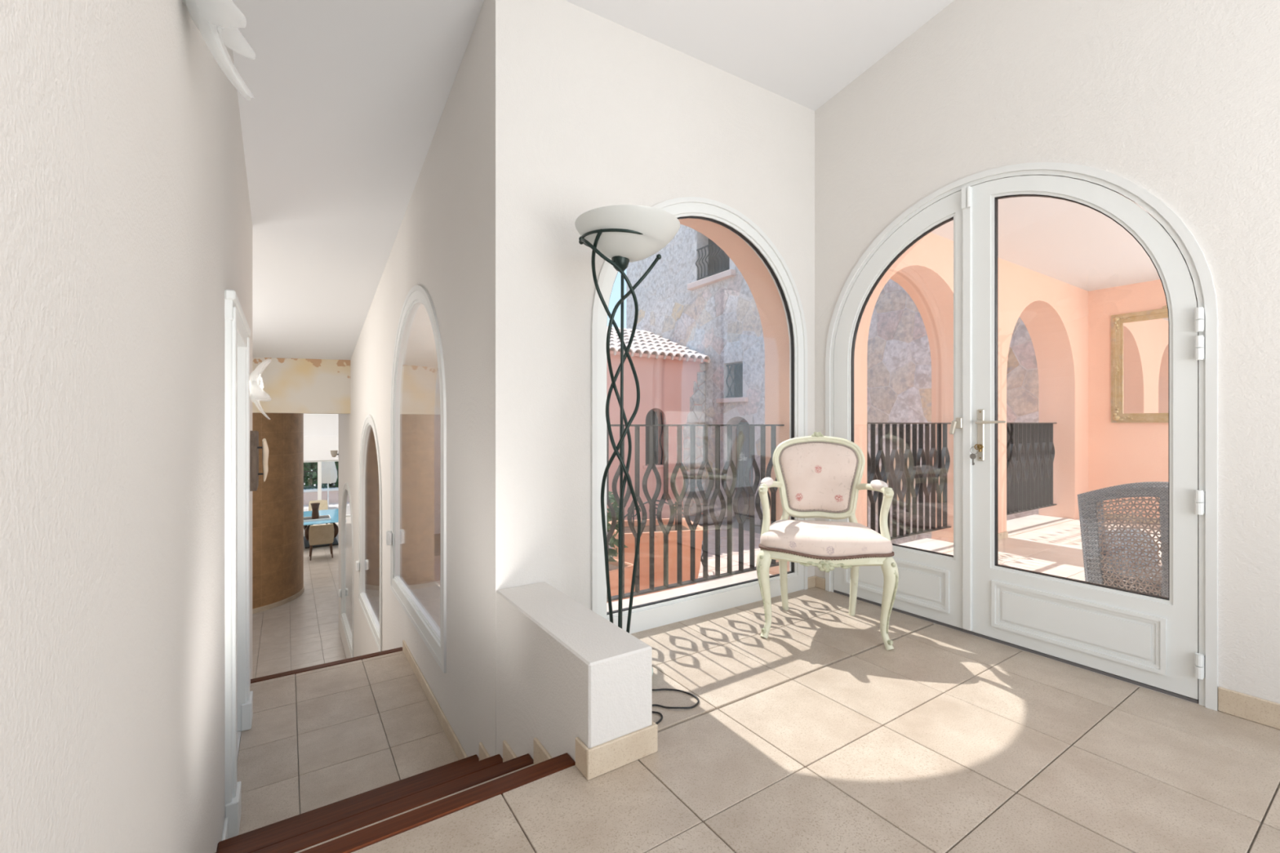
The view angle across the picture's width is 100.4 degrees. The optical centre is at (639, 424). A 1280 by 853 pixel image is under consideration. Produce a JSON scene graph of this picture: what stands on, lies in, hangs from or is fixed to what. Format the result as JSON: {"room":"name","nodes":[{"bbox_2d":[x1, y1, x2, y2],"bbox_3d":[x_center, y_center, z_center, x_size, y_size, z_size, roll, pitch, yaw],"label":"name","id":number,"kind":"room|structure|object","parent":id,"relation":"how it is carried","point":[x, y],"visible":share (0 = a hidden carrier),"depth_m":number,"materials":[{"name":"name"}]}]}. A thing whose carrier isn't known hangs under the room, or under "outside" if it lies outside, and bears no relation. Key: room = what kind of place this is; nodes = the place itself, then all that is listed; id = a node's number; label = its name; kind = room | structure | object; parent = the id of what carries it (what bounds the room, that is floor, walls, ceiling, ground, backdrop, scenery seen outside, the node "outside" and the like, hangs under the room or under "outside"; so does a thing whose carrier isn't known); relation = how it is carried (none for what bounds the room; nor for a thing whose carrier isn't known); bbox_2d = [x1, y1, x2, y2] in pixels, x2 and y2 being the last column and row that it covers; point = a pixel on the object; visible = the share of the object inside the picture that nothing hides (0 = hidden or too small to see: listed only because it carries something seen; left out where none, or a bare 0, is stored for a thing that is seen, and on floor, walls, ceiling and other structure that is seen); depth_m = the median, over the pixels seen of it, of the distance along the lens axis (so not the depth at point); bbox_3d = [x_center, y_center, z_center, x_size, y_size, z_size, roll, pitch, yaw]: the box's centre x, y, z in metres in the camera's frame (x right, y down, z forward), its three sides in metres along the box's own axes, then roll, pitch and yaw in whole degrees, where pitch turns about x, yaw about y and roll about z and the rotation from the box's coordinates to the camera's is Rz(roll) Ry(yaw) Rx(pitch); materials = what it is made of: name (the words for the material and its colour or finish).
{"room":"stair landing","nodes":[
{"label":"stair landing","id":0,"kind":"room"},
{"bbox_2d":[0,0,252,852],"bbox_3d":[-0.941,0.401,0.888,0.160,6.298,7.320,0,0,-34],"label":"wall","id":1,"kind":"structure","parent":0,"point":[126,222],"depth_m":0.81,"materials":[{"name":"white paint"}]},
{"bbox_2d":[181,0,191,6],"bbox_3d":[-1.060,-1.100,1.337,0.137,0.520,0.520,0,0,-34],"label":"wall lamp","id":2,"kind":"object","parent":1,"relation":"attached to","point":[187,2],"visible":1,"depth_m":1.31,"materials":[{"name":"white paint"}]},
{"bbox_2d":[221,817,228,840],"bbox_3d":[-1.647,1.680,2.109,0.012,0.100,0.265,0,0,-34],"label":"baseboard","id":3,"kind":"structure","parent":1,"relation":"attached to","point":[225,829],"depth_m":2.16,"materials":[{"name":"white paint"}]},
{"bbox_2d":[224,288,253,838],"bbox_3d":[-2.059,0.585,2.654,0.166,2.290,1.140,0,0,-34],"label":"door","id":4,"kind":"structure","parent":1,"relation":"in","point":[238,696],"depth_m":2.32,"materials":[{"name":"white paint"}]},
{"bbox_2d":[249,378,253,395],"bbox_3d":[-2.529,-0.241,3.543,0.124,0.414,0.455,0,0,-34],"label":"wall lamp","id":5,"kind":"object","parent":1,"relation":"attached to","point":[251,386],"visible":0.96,"depth_m":3.51,"materials":[{"name":"white paint"}]},
{"bbox_2d":[249,431,268,491],"bbox_3d":[-2.502,0.230,3.495,0.116,0.380,0.330,0,0,-34],"label":"wall sculpture","id":6,"kind":"object","parent":1,"relation":"attached to","point":[254,435],"visible":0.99,"depth_m":3.38,"materials":[{"name":"brown wood"}]},
{"bbox_2d":[252,413,303,608],"bbox_3d":[-8.322,0.850,10.753,2.600,5.400,2.600,0,0,-34],"label":"curved wall","id":7,"kind":"structure","parent":0,"point":[277,502],"depth_m":10.43,"materials":[{"name":"brown paint"}]},
{"bbox_2d":[252,584,304,613],"bbox_3d":[-8.322,3.505,10.753,2.628,0.090,2.628,0,0,-34],"label":"baseboard","id":8,"kind":"structure","parent":7,"relation":"attached to","point":[298,594],"depth_m":10.40,"materials":[{"name":"stone"}]},
{"bbox_2d":[252,483,346,679],"bbox_3d":[-11.022,3.660,19.369,15.000,0.220,35.530,0,0,-34],"label":"floor","id":9,"kind":"structure","parent":0,"point":[302,632],"depth_m":9.41,"materials":[{"name":"tile"}]},
{"bbox_2d":[308,499,328,524],"bbox_3d":[-10.987,3.091,18.230,0.570,0.922,0.679,0,0,-34],"label":"dining chair","id":10,"kind":"object","parent":9,"relation":"on","point":[323,505],"visible":0.27,"depth_m":18.47,"materials":[{"name":"beige fabric"}]},
{"bbox_2d":[303,508,338,548],"bbox_3d":[-9.723,3.173,16.230,1.500,0.770,2.700,0,0,-34],"label":"dining table","id":11,"kind":"object","parent":9,"relation":"on","point":[334,513],"visible":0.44,"depth_m":15.78,"materials":[{"name":"blue glass"}]},
{"bbox_2d":[303,515,330,522],"bbox_3d":[-9.528,2.767,15.699,0.700,0.050,0.640,0,0,-34],"label":"tray","id":12,"kind":"object","parent":11,"relation":"on","point":[322,517],"visible":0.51,"depth_m":15.71,"materials":[{"name":"white paint"}]},
{"bbox_2d":[310,502,319,519],"bbox_3d":[-9.600,2.554,15.772,0.250,0.440,0.250,0,0,-34],"label":"vase","id":13,"kind":"object","parent":12,"relation":"on","point":[315,506],"visible":1,"depth_m":15.70,"materials":[{"name":"brown wood"}]},
{"bbox_2d":[308,523,333,560],"bbox_3d":[-8.492,3.091,14.207,0.570,0.922,0.679,0,0,-34],"label":"dining chair","id":14,"kind":"object","parent":9,"relation":"on","point":[318,534],"visible":1,"depth_m":13.97,"materials":[{"name":"beige fabric"}]},
{"bbox_2d":[303,487,338,505],"bbox_3d":[-14.162,3.220,24.114,9.000,0.660,0.330,0,0,-34],"label":"wall","id":15,"kind":"structure","parent":9,"relation":"on","point":[310,495],"depth_m":23.92,"materials":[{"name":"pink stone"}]},
{"bbox_2d":[303,469,338,489],"bbox_3d":[-14.165,2.482,24.118,9.000,0.823,0.040,0,0,-34],"label":"railing","id":16,"kind":"object","parent":15,"relation":"on","point":[337,469],"visible":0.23,"depth_m":23.79,"materials":[{"name":"grey metal"}]},
{"bbox_2d":[321,461,337,505],"bbox_3d":[-13.652,2.400,23.343,0.720,2.300,0.702,0,0,-34],"label":"parasol","id":17,"kind":"object","parent":9,"relation":"on","point":[329,472],"visible":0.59,"depth_m":23.12,"materials":[{"name":"white fabric"}]},
{"bbox_2d":[215,647,575,852],"bbox_3d":[-2.282,2.299,3.931,0.964,2.503,6.275,0,0,-34],"label":"staircase","id":18,"kind":"structure","parent":9,"relation":"on","point":[350,755],"depth_m":2.68,"materials":[{"name":"beige tile"}]},
{"bbox_2d":[252,357,350,413],"bbox_3d":[-5.840,-0.603,6.603,3.949,0.895,0.340,0,0,-34],"label":"wall","id":19,"kind":"structure","parent":0,"point":[281,385],"depth_m":7.23,"materials":[{"name":"paint"}]},
{"bbox_2d":[303,461,338,488],"bbox_3d":[-15.320,2.011,25.361,11.091,3.310,1.452,0,0,-34],"label":"hedge","id":20,"kind":"object","parent":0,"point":[312,466],"visible":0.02,"depth_m":25.00,"materials":[{"name":"green plant"}]},
{"bbox_2d":[303,435,338,461],"bbox_3d":[-12.804,0.890,19.526,6.600,0.920,0.200,0,0,-34],"label":"wall","id":21,"kind":"structure","parent":0,"point":[315,447],"depth_m":19.96,"materials":[{"name":"white paint"}]},
{"bbox_2d":[303,459,338,500],"bbox_3d":[-12.888,2.450,19.471,6.400,2.200,0.100,0,0,-34],"label":"window","id":22,"kind":"structure","parent":21,"relation":"in","point":[319,462],"depth_m":19.99,"materials":[{"name":"white paint"}]},
{"bbox_2d":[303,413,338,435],"bbox_3d":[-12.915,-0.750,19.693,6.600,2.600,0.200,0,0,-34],"label":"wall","id":23,"kind":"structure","parent":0,"point":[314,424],"depth_m":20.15,"materials":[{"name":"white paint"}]},
{"bbox_2d":[226,0,472,359],"bbox_3d":[-4.053,-1.406,4.211,4.289,1.376,6.302,0,0,-34],"label":"ceiling","id":24,"kind":"structure","parent":0,"point":[341,103],"depth_m":3.21,"materials":[{"name":"white paint"}]},
{"bbox_2d":[434,365,440,533],"bbox_3d":[-3.971,0.800,10.066,2.311,5.500,0.170,0,0,-34],"label":"wall","id":25,"kind":"structure","parent":0,"point":[437,404],"depth_m":10.06,"materials":[{"name":"white paint"}]},
{"bbox_2d":[338,32,652,761],"bbox_3d":[-2.566,0.774,5.542,0.340,5.552,9.265,0,0,-34],"label":"wall","id":26,"kind":"structure","parent":0,"point":[432,249],"depth_m":2.85,"materials":[{"name":"white paint"}]},
{"bbox_2d":[330,450,338,457],"bbox_3d":[-5.292,0.510,9.230,0.116,0.120,0.110,0,0,7],"label":"wall sconce","id":27,"kind":"object","parent":26,"relation":"attached to","point":[334,453],"visible":1,"depth_m":9.20,"materials":[{"name":"beige fabric"}]},
{"bbox_2d":[338,482,353,657],"bbox_3d":[-4.366,2.030,7.963,0.110,2.320,1.880,0,0,-34],"label":"window","id":28,"kind":"structure","parent":26,"relation":"in","point":[346,591],"depth_m":8.13,"materials":[{"name":"white paint"}]},
{"bbox_2d":[355,414,382,651],"bbox_3d":[-2.937,1.030,5.803,0.110,2.280,1.840,0,0,-34],"label":"window","id":29,"kind":"structure","parent":26,"relation":"in","point":[369,564],"depth_m":5.84,"materials":[{"name":"white paint"}]},
{"bbox_2d":[386,284,446,673],"bbox_3d":[-1.601,0.217,3.785,0.110,2.365,1.860,0,0,-34],"label":"window","id":30,"kind":"structure","parent":26,"relation":"in","point":[434,637],"depth_m":3.96,"materials":[{"name":"white paint"}]},
{"bbox_2d":[402,640,467,759],"bbox_3d":[-1.296,1.690,3.304,0.012,0.080,1.870,0,0,-34],"label":"baseboard","id":31,"kind":"structure","parent":26,"relation":"attached to","point":[453,740],"depth_m":3.17,"materials":[{"name":"stone"}]},
{"bbox_2d":[479,742,490,760],"bbox_3d":[-0.667,1.511,2.355,0.012,0.092,0.256,0,0,-34],"label":"baseboard","id":32,"kind":"structure","parent":26,"relation":"attached to","point":[483,754],"depth_m":2.42,"materials":[{"name":"stone"}]},
{"bbox_2d":[502,740,517,762],"bbox_3d":[-0.488,1.341,2.083,0.012,0.092,0.256,0,0,-34],"label":"baseboard","id":33,"kind":"structure","parent":26,"relation":"attached to","point":[508,754],"depth_m":2.15,"materials":[{"name":"stone"}]},
{"bbox_2d":[533,737,552,764],"bbox_3d":[-0.308,1.171,1.811,0.012,0.092,0.256,0,0,-34],"label":"baseboard","id":34,"kind":"structure","parent":26,"relation":"attached to","point":[540,753],"depth_m":1.87,"materials":[{"name":"stone"}]},
{"bbox_2d":[575,737,588,777],"bbox_3d":[-0.176,1.006,1.612,0.011,0.088,0.073,0,0,-34],"label":"baseboard","id":35,"kind":"structure","parent":26,"relation":"attached to","point":[581,748],"depth_m":1.61,"materials":[{"name":"stone"}]},
{"bbox_2d":[586,724,657,780],"bbox_3d":[-0.051,1.006,1.644,0.254,0.088,0.012,0,0,-34],"label":"baseboard","id":36,"kind":"structure","parent":26,"relation":"attached to","point":[607,757],"depth_m":1.63,"materials":[{"name":"stone"}]},
{"bbox_2d":[434,514,760,586],"bbox_3d":[2.545,2.175,11.637,14.910,0.250,11.402,0,0,-34],"label":"floor","id":37,"kind":"structure","parent":0,"point":[723,529],"depth_m":8.78,"materials":[{"name":"tile"}]},
{"bbox_2d":[606,559,633,603],"bbox_3d":[-0.454,1.740,5.396,0.661,0.620,0.529,0,0,-43],"label":"planter","id":38,"kind":"object","parent":37,"relation":"on","point":[613,566],"visible":0.11,"depth_m":5.36,"materials":[{"name":"ceramic"}]},
{"bbox_2d":[606,491,627,561],"bbox_3d":[-0.454,1.028,5.370,0.666,0.928,0.602,0,0,-34],"label":"shrub","id":39,"kind":"object","parent":38,"relation":"on","point":[613,553],"visible":0.12,"depth_m":5.37,"materials":[{"name":"green plant"}]},
{"bbox_2d":[606,326,710,519],"bbox_3d":[-1.020,-0.228,11.941,4.479,4.556,2.859,0,0,-34],"label":"house","id":40,"kind":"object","parent":37,"relation":"on","point":[671,375],"visible":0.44,"depth_m":11.62,"materials":[{"name":"pink paint"}]},
{"bbox_2d":[645,412,662,465],"bbox_3d":[0.293,0.300,11.514,0.487,1.144,0.024,0,0,-33],"label":"grille","id":41,"kind":"object","parent":40,"relation":"attached to","point":[661,413],"depth_m":11.60,"materials":[{"name":"black metal"}]},
{"bbox_2d":[608,517,708,598],"bbox_3d":[0.176,1.620,6.293,1.032,0.860,0.826,0,0,-13],"label":"planter","id":42,"kind":"object","parent":37,"relation":"on","point":[629,540],"visible":0.37,"depth_m":5.96,"materials":[{"name":"ceramic"}]},
{"bbox_2d":[624,500,684,531],"bbox_3d":[0.176,1.075,6.293,0.851,0.369,0.018,0,0,-14],"label":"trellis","id":43,"kind":"object","parent":42,"relation":"on","point":[675,504],"visible":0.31,"depth_m":6.29,"materials":[{"name":"black metal"}]},
{"bbox_2d":[681,515,718,576],"bbox_3d":[0.787,1.691,7.417,0.680,0.733,0.680,0,0,-34],"label":"garden table","id":44,"kind":"object","parent":37,"relation":"on","point":[710,522],"visible":0.19,"depth_m":7.37,"materials":[{"name":"black metal"}]},
{"bbox_2d":[389,0,954,111],"bbox_3d":[1.104,-2.429,0.850,3.609,1.136,4.998,0,0,-34],"label":"ceiling","id":45,"kind":"structure","parent":0,"point":[803,52],"depth_m":2.79,"materials":[{"name":"white paint"}]},
{"bbox_2d":[472,0,1088,737],"bbox_3d":[2.273,0.050,4.446,7.201,4.400,0.390,0,0,-34],"label":"wall","id":46,"kind":"structure","parent":0,"point":[576,110],"depth_m":2.55,"materials":[{"name":"white paint"}]},
{"bbox_2d":[606,424,784,601],"bbox_3d":[0.310,0.465,3.137,1.526,0.930,0.044,0,0,-34],"label":"railing","id":47,"kind":"object","parent":46,"relation":"attached to","point":[772,500],"visible":0.84,"depth_m":3.14,"materials":[{"name":"grey metal"}]},
{"bbox_2d":[591,196,807,634],"bbox_3d":[0.399,-0.099,3.003,1.554,2.297,0.080,0,0,-34],"label":"window","id":48,"kind":"structure","parent":46,"relation":"in","point":[646,616],"depth_m":2.90,"materials":[{"name":"white paint"}]},
{"bbox_2d":[807,575,815,588],"bbox_3d":[1.101,1.015,3.429,0.086,0.070,0.012,0,0,-34],"label":"baseboard","id":49,"kind":"structure","parent":46,"relation":"attached to","point":[811,580],"depth_m":3.42,"materials":[{"name":"stone"}]},
{"bbox_2d":[866,422,951,540],"bbox_3d":[2.128,0.450,4.340,1.496,0.930,0.044,0,0,-34],"label":"railing","id":50,"kind":"object","parent":46,"relation":"attached to","point":[927,470],"visible":0.77,"depth_m":4.41,"materials":[{"name":"grey metal"}]},
{"bbox_2d":[998,531,1008,539],"bbox_3d":[3.139,1.022,4.778,0.660,0.055,0.013,0,0,-34],"label":"baseboard","id":51,"kind":"structure","parent":46,"relation":"attached to","point":[1004,535],"depth_m":4.91,"materials":[{"name":"stone"}]},
{"bbox_2d":[1006,422,1057,515],"bbox_3d":[4.004,0.445,5.582,1.656,0.930,0.044,0,0,-34],"label":"railing","id":52,"kind":"object","parent":46,"relation":"attached to","point":[1030,448],"visible":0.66,"depth_m":5.65,"materials":[{"name":"grey metal"}]},
{"bbox_2d":[351,518,1279,852],"bbox_3d":[3.170,1.175,2.217,8.165,0.250,4.998,0,0,-34],"label":"floor","id":53,"kind":"structure","parent":0,"point":[813,735],"depth_m":1.67,"materials":[{"name":"tile"}]},
{"bbox_2d":[574,204,679,675],"bbox_3d":[-0.051,0.112,2.225,0.438,1.877,0.438,0,0,-34],"label":"floor lamp","id":54,"kind":"object","parent":53,"relation":"on","point":[624,234],"visible":0.94,"depth_m":2.17,"materials":[{"name":"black metal"}]},
{"bbox_2d":[652,688,699,724],"bbox_3d":[0.061,1.043,1.973,0.265,0.011,0.302,0,0,25],"label":"lamp cord","id":55,"kind":"object","parent":53,"relation":"on","point":[653,690],"visible":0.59,"depth_m":1.98,"materials":[{"name":"black rubber"}]},
{"bbox_2d":[755,431,898,650],"bbox_3d":[0.936,0.551,2.793,0.647,1.018,0.573,0,0,11],"label":"armchair","id":56,"kind":"object","parent":53,"relation":"on","point":[818,475],"visible":1,"depth_m":2.79,"materials":[{"name":"beige paint"}]},
{"bbox_2d":[800,560,852,572],"bbox_3d":[0.881,0.672,2.529,0.270,0.059,0.034,0,0,14],"label":"apron","id":57,"kind":"object","parent":56,"relation":"on","point":[823,566],"depth_m":2.52,"materials":[{"name":"beige wood"}]},
{"bbox_2d":[1077,481,1168,597],"bbox_3d":[3.022,0.662,3.099,0.675,0.715,0.485,0,0,-21],"label":"wicker chair","id":58,"kind":"object","parent":53,"relation":"on","point":[1125,557],"visible":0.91,"depth_m":3.02,"materials":[{"name":"wicker"}]},
{"bbox_2d":[626,223,1038,544],"bbox_3d":[3.606,-1.650,11.601,3.140,7.400,10.132,0,0,-34],"label":"stone wall","id":59,"kind":"structure","parent":0,"point":[717,317],"depth_m":11.08,"materials":[{"name":"grey stone"}]},
{"bbox_2d":[695,242,726,279],"bbox_3d":[1.579,-3.705,11.958,0.079,0.710,1.000,0,0,-34],"label":"guard","id":60,"kind":"object","parent":59,"relation":"attached to","point":[710,244],"visible":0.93,"depth_m":11.96,"materials":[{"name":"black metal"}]},
{"bbox_2d":[725,363,742,396],"bbox_3d":[2.049,-0.950,11.471,0.024,0.706,0.569,0,0,-34],"label":"window grille","id":61,"kind":"object","parent":59,"relation":"in","point":[738,364],"visible":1,"depth_m":11.47,"materials":[{"name":"black metal"}]},
{"bbox_2d":[931,195,1159,291],"bbox_3d":[4.460,-1.613,3.311,4.706,0.175,4.598,0,0,-34],"label":"ceiling","id":62,"kind":"structure","parent":0,"point":[1077,245],"depth_m":4.54,"materials":[{"name":"pink paint"}]},
{"bbox_2d":[814,0,1279,704],"bbox_3d":[2.561,-0.778,1.610,0.340,4.256,4.658,0,0,-34],"label":"wall","id":63,"kind":"structure","parent":0,"point":[1179,100],"depth_m":2.14,"materials":[{"name":"white paint"}]},
{"bbox_2d":[815,576,825,590],"bbox_3d":[1.157,1.015,3.412,0.012,0.070,0.079,0,0,-34],"label":"baseboard","id":64,"kind":"structure","parent":63,"relation":"attached to","point":[820,582],"depth_m":3.41,"materials":[{"name":"stone"}]},
{"bbox_2d":[825,161,1217,711],"bbox_3d":[1.666,-0.096,2.679,0.152,2.292,1.704,0,0,-34],"label":"door","id":65,"kind":"structure","parent":63,"relation":"in","point":[1168,646],"depth_m":2.38,"materials":[{"name":"white paint"}]},
{"bbox_2d":[969,444,980,465],"bbox_3d":[1.652,0.148,2.619,0.030,0.104,0.048,0,0,-34],"label":"keys","id":66,"kind":"object","parent":65,"relation":"hanging from","point":[972,455],"visible":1,"depth_m":2.62,"materials":[{"name":"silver metal"}]},
{"bbox_2d":[1217,687,1279,729],"bbox_3d":[2.910,1.006,0.763,0.012,0.088,2.861,0,0,-34],"label":"baseboard","id":67,"kind":"structure","parent":63,"relation":"attached to","point":[1258,710],"depth_m":1.89,"materials":[{"name":"stone"}]},
{"bbox_2d":[1088,279,1168,523],"bbox_3d":[6.433,-0.200,4.413,0.300,3.000,4.258,0,0,-34],"label":"wall","id":68,"kind":"structure","parent":0,"point":[1119,453],"depth_m":5.91,"materials":[{"name":"pink paint"}]},
{"bbox_2d":[1104,512,1159,524],"bbox_3d":[6.302,1.020,4.326,0.015,0.060,4.258,0,0,-34],"label":"baseboard","id":69,"kind":"structure","parent":68,"relation":"attached to","point":[1111,517],"depth_m":5.76,"materials":[{"name":"stone"}]},
{"bbox_2d":[1111,305,1168,422],"bbox_3d":[5.492,-0.633,5.506,0.062,1.227,0.980,0,0,-34],"label":"wall mirror","id":70,"kind":"object","parent":68,"relation":"attached to","point":[1139,340],"visible":0.44,"depth_m":5.72,"materials":[{"name":"gold wood"}]},
{"bbox_2d":[1123,317,1168,413],"bbox_3d":[5.507,-0.615,5.516,0.006,0.994,0.784,0,0,-33],"label":"mirror glass","id":71,"kind":"object","parent":70,"relation":"attached to","point":[1145,340],"depth_m":5.69,"materials":[{"name":"mirror"}]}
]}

